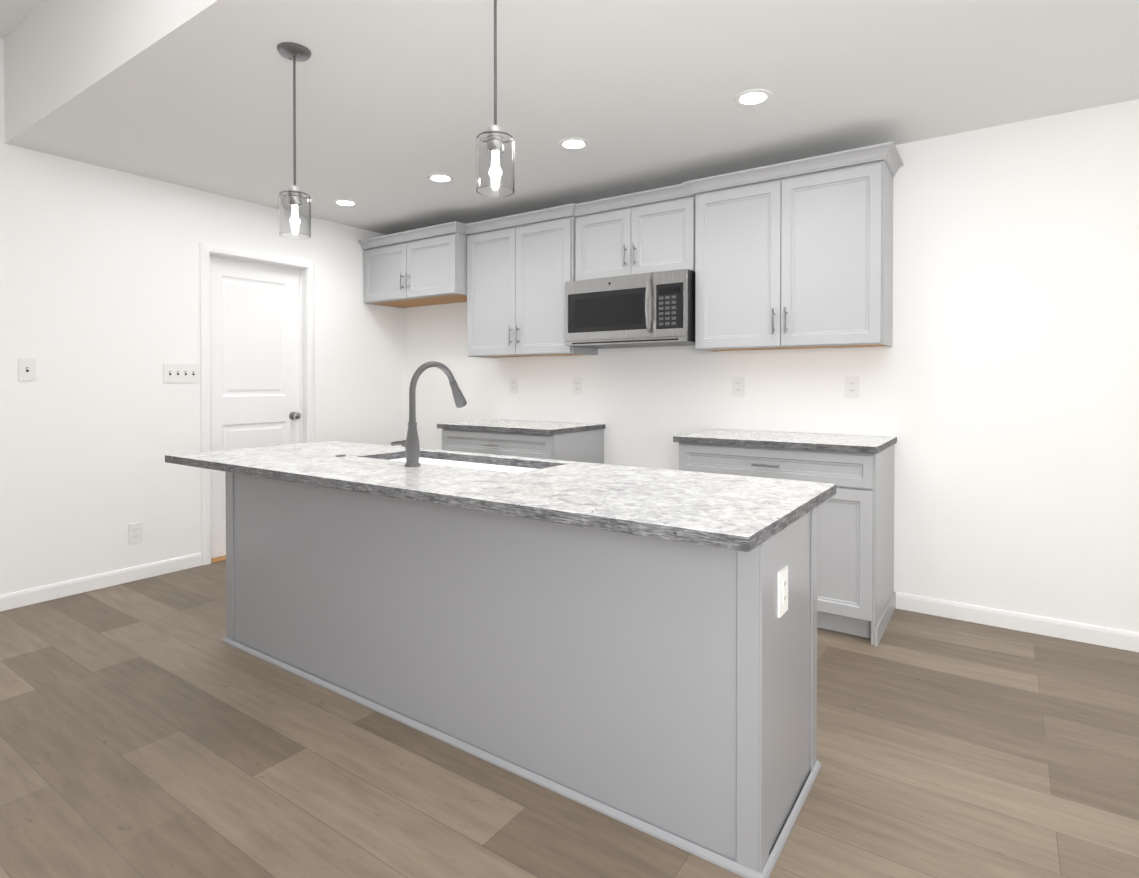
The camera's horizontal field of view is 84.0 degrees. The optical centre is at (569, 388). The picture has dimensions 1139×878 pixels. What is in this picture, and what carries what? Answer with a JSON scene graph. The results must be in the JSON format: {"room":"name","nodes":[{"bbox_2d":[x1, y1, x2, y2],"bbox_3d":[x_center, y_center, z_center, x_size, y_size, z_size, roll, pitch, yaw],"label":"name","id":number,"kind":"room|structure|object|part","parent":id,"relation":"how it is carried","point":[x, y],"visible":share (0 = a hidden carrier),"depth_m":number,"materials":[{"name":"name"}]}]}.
{"room":"kitchen","nodes":[
{"label":"kitchen","id":0,"kind":"room"},
{"bbox_2d":[0,0,43,38],"bbox_3d":[-1.210,-1.895,-0.358,7.230,0.220,4.055,0,1,34],"label":"ceiling","id":1,"kind":"structure","parent":0,"point":[14,14],"depth_m":3.06,"materials":[{"name":"white paint"}]},
{"bbox_2d":[0,38,403,594],"bbox_3d":[-3.391,-0.436,2.766,0.115,3.200,6.715,0,1,34],"label":"wall","id":2,"kind":"structure","parent":0,"point":[99,300],"depth_m":3.73,"materials":[{"name":"white paint"}]},
{"bbox_2d":[18,358,35,380],"bbox_3d":[-2.895,-0.103,3.377,0.016,0.118,0.074,0,1,34],"label":"light switch","id":3,"kind":"object","parent":2,"relation":"attached to","point":[26,369],"visible":1,"depth_m":3.38,"materials":[{"name":"white plastic"}]},
{"bbox_2d":[0,552,201,611],"bbox_3d":[-3.785,1.128,2.094,0.013,0.085,4.906,0,1,34],"label":"baseboard","id":4,"kind":"structure","parent":2,"relation":"attached to","point":[21,598],"depth_m":3.63,"materials":[{"name":"white paint"}]},
{"bbox_2d":[128,522,142,543],"bbox_3d":[-2.613,0.868,3.805,0.008,0.118,0.074,0,1,34],"label":"electrical outlet","id":5,"kind":"object","parent":2,"relation":"attached to","point":[135,532],"visible":1,"depth_m":3.80,"materials":[{"name":"white plastic"}]},
{"bbox_2d":[163,364,199,382],"bbox_3d":[-2.462,-0.099,4.008,0.016,0.116,0.213,0,1,34],"label":"light switch","id":6,"kind":"object","parent":2,"relation":"attached to","point":[180,373],"visible":1,"depth_m":4.00,"materials":[{"name":"white plastic"}]},
{"bbox_2d":[210,257,300,557],"bbox_3d":[-2.219,0.123,4.488,0.102,2.030,0.695,0,1,34],"label":"door","id":7,"kind":"structure","parent":2,"relation":"in","point":[255,354],"depth_m":4.47,"materials":[{"name":"white paint"}]},
{"bbox_3d":[-2.043,0.201,4.715,0.067,0.062,0.062,0,1,34],"label":"knob","id":8,"kind":"part","parent":7,"relation":"part of","materials":[{"name":"grey metal"}]},
{"bbox_2d":[200,242,314,564],"bbox_3d":[-2.208,0.094,4.481,0.131,2.104,0.825,0,1,34],"label":"door frame","id":9,"kind":"structure","parent":2,"relation":"attached to","point":[206,249],"depth_m":4.32,"materials":[{"name":"white paint"}]},
{"bbox_2d":[0,560,1138,877],"bbox_3d":[-0.425,1.243,0.818,7.230,0.120,6.830,0,1,34],"label":"floor","id":10,"kind":"structure","parent":0,"point":[154,726],"depth_m":1.94,"materials":[{"name":"brown wood"}]},
{"bbox_2d":[437,419,604,463],"bbox_3d":[-0.339,0.694,4.361,0.982,0.906,0.646,0,1,34],"label":"base cabinet","id":11,"kind":"object","parent":10,"relation":"on","point":[575,442],"visible":0.29,"depth_m":4.12,"materials":[{"name":"grey paint"}]},
{"bbox_2d":[222,473,820,877],"bbox_3d":[-0.393,0.742,2.451,2.499,0.848,0.622,0,1,34],"label":"kitchen island","id":12,"kind":"object","parent":10,"relation":"on","point":[633,647],"depth_m":1.86,"materials":[{"name":"grey paint"}]},
{"bbox_2d":[165,441,836,552],"bbox_3d":[-0.459,0.304,2.332,2.550,0.032,0.815,0,1,34],"label":"island countertop","id":13,"kind":"structure","parent":12,"relation":"on","point":[731,513],"depth_m":1.87,"materials":[{"name":"white stone"}]},
{"bbox_2d":[391,361,466,464],"bbox_3d":[-0.544,0.089,2.479,0.129,0.394,0.309,0,1,34],"label":"faucet","id":14,"kind":"object","parent":13,"relation":"on","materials":[{"name":"silver metal"}]},
{"bbox_2d":[385,453,548,472],"bbox_3d":[-0.450,0.425,2.548,0.943,0.239,0.383,0,1,34],"label":"sink","id":15,"kind":"object","parent":13,"relation":"in","point":[430,458],"depth_m":2.69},
{"bbox_2d":[777,565,788,618],"bbox_3d":[0.562,0.532,1.661,0.008,0.118,0.074,0,1,34],"label":"outlet","id":16,"kind":"object","parent":12,"relation":"attached to","point":[782,570],"depth_m":1.65,"materials":[{"name":"white plastic"}]},
{"bbox_2d":[673,429,896,646],"bbox_3d":[1.135,0.705,3.350,0.991,0.906,0.646,0,1,34],"label":"base cabinet","id":17,"kind":"object","parent":10,"relation":"on","point":[856,594],"visible":0.4,"depth_m":2.98,"materials":[{"name":"grey paint"}]},
{"bbox_2d":[4,0,1138,234],"bbox_3d":[0.722,-1.653,2.460,7.230,0.760,2.775,0,1,34],"label":"ceiling","id":18,"kind":"structure","parent":0,"point":[394,104],"depth_m":2.71,"materials":[{"name":"white paint"}]},
{"bbox_2d":[277,42,310,238],"bbox_3d":[-1.035,-0.925,2.381,0.120,0.695,0.120,0,1,34],"label":"pendant light","id":19,"kind":"object","parent":18,"relation":"hanging from","point":[294,211],"visible":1,"depth_m":2.35,"materials":[{"name":"clear glass"}]},
{"bbox_3d":[-1.035,-0.656,2.384,0.111,0.156,0.111,0,1,34],"label":"lamp shade","id":20,"kind":"part","parent":19,"relation":"part of","materials":[{"name":"clear glass"}]},
{"bbox_2d":[333,199,357,205],"bbox_3d":[-1.555,-1.290,4.387,0.164,0.005,0.164,0,1,34],"label":"recessed light","id":21,"kind":"object","parent":18,"relation":"in","point":[343,202],"visible":1,"depth_m":4.37,"materials":[{"name":"white paint"}]},
{"bbox_2d":[427,174,453,182],"bbox_3d":[-0.787,-1.285,3.860,0.164,0.005,0.164,0,1,34],"label":"recessed light","id":22,"kind":"object","parent":18,"relation":"in","point":[441,178],"visible":1,"depth_m":3.85,"materials":[{"name":"white paint"}]},
{"bbox_2d":[476,0,514,196],"bbox_3d":[-0.214,-0.919,1.828,0.120,0.695,0.120,0,1,34],"label":"pendant light","id":23,"kind":"object","parent":18,"relation":"hanging from","point":[495,159],"visible":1,"depth_m":1.79,"materials":[{"name":"clear glass"}]},
{"bbox_3d":[-0.214,-0.650,1.830,0.111,0.156,0.111,0,1,34],"label":"lamp shade","id":24,"kind":"part","parent":23,"relation":"part of","materials":[{"name":"clear glass"}]},
{"bbox_2d":[558,138,588,149],"bbox_3d":[0.022,-1.279,3.305,0.164,0.005,0.164,0,1,34],"label":"recessed light","id":25,"kind":"object","parent":18,"relation":"in","point":[573,143],"visible":1,"depth_m":3.29,"materials":[{"name":"white paint"}]},
{"bbox_2d":[734,89,772,105],"bbox_3d":[0.804,-1.274,2.769,0.164,0.005,0.164,0,1,34],"label":"recessed light","id":26,"kind":"object","parent":18,"relation":"in","point":[753,97],"visible":1,"depth_m":2.76,"materials":[{"name":"white paint"}]},
{"bbox_2d":[403,99,1138,632],"bbox_3d":[1.474,-0.445,3.569,7.230,3.200,0.115,0,1,34],"label":"wall","id":27,"kind":"structure","parent":0,"point":[999,389],"depth_m":3.13,"materials":[{"name":"white paint"}]},
{"bbox_2d":[358,221,465,307],"bbox_3d":[-1.131,-0.951,5.023,1.047,0.491,0.423,0,1,34],"label":"upper cabinet","id":28,"kind":"object","parent":27,"relation":"attached to","point":[425,266],"depth_m":4.81,"materials":[{"name":"grey paint"}]},
{"bbox_3d":[0.018,-1.157,4.202,3.866,0.063,0.468,0,1,34],"label":"crown","id":29,"kind":"part","parent":28,"relation":"part of","materials":[{"name":"grey paint"}]},
{"bbox_2d":[510,378,517,393],"bbox_3d":[-0.422,-0.022,4.800,0.074,0.118,0.008,0,1,34],"label":"electrical outlet","id":30,"kind":"object","parent":27,"relation":"attached to","point":[513,385],"visible":1,"depth_m":4.80,"materials":[{"name":"white plastic"}]},
{"bbox_2d":[462,203,597,356],"bbox_3d":[-0.282,-0.719,4.503,0.936,0.946,0.324,0,1,34],"label":"upper cabinet","id":31,"kind":"object","parent":27,"relation":"attached to","point":[518,266],"depth_m":4.35,"materials":[{"name":"grey paint"}]},
{"bbox_2d":[573,378,581,394],"bbox_3d":[0.056,-0.019,4.472,0.074,0.118,0.008,0,1,34],"label":"electrical outlet","id":32,"kind":"object","parent":27,"relation":"attached to","point":[577,386],"visible":1,"depth_m":4.47,"materials":[{"name":"white plastic"}]},
{"bbox_2d":[574,181,689,280],"bbox_3d":[0.461,-0.943,4.006,0.842,0.487,0.299,0,1,34],"label":"upper cabinet","id":33,"kind":"object","parent":27,"relation":"attached to","point":[647,231],"depth_m":3.87,"materials":[{"name":"grey paint"}]},
{"bbox_2d":[565,269,694,348],"bbox_3d":[0.416,-0.477,3.943,0.832,0.408,0.460,0,1,34],"label":"microwave","id":34,"kind":"object","parent":33,"relation":"attached to","point":[653,309],"visible":1,"depth_m":3.77,"materials":[{"name":"silver metal"}]},
{"bbox_2d":[732,377,744,396],"bbox_3d":[1.019,-0.012,3.811,0.074,0.118,0.008,0,1,34],"label":"electrical outlet","id":35,"kind":"object","parent":27,"relation":"attached to","point":[738,386],"visible":1,"depth_m":3.81,"materials":[{"name":"white plastic"}]},
{"bbox_2d":[690,143,897,351],"bbox_3d":[1.210,-0.708,3.479,0.983,0.946,0.324,0,1,34],"label":"upper cabinet","id":36,"kind":"object","parent":27,"relation":"attached to","point":[796,254],"depth_m":3.31,"materials":[{"name":"grey paint"}]},
{"bbox_2d":[845,377,858,397],"bbox_3d":[1.542,-0.008,3.452,0.074,0.118,0.008,0,1,34],"label":"electrical outlet","id":37,"kind":"object","parent":27,"relation":"attached to","point":[851,387],"visible":1,"depth_m":3.45,"materials":[{"name":"white plastic"}]},
{"bbox_2d":[896,592,1138,651],"bbox_3d":[3.023,1.124,2.446,3.155,0.085,0.013,0,1,34],"label":"baseboard","id":38,"kind":"structure","parent":27,"relation":"attached to","point":[1084,633],"depth_m":3.02,"materials":[{"name":"white paint"}]}
]}

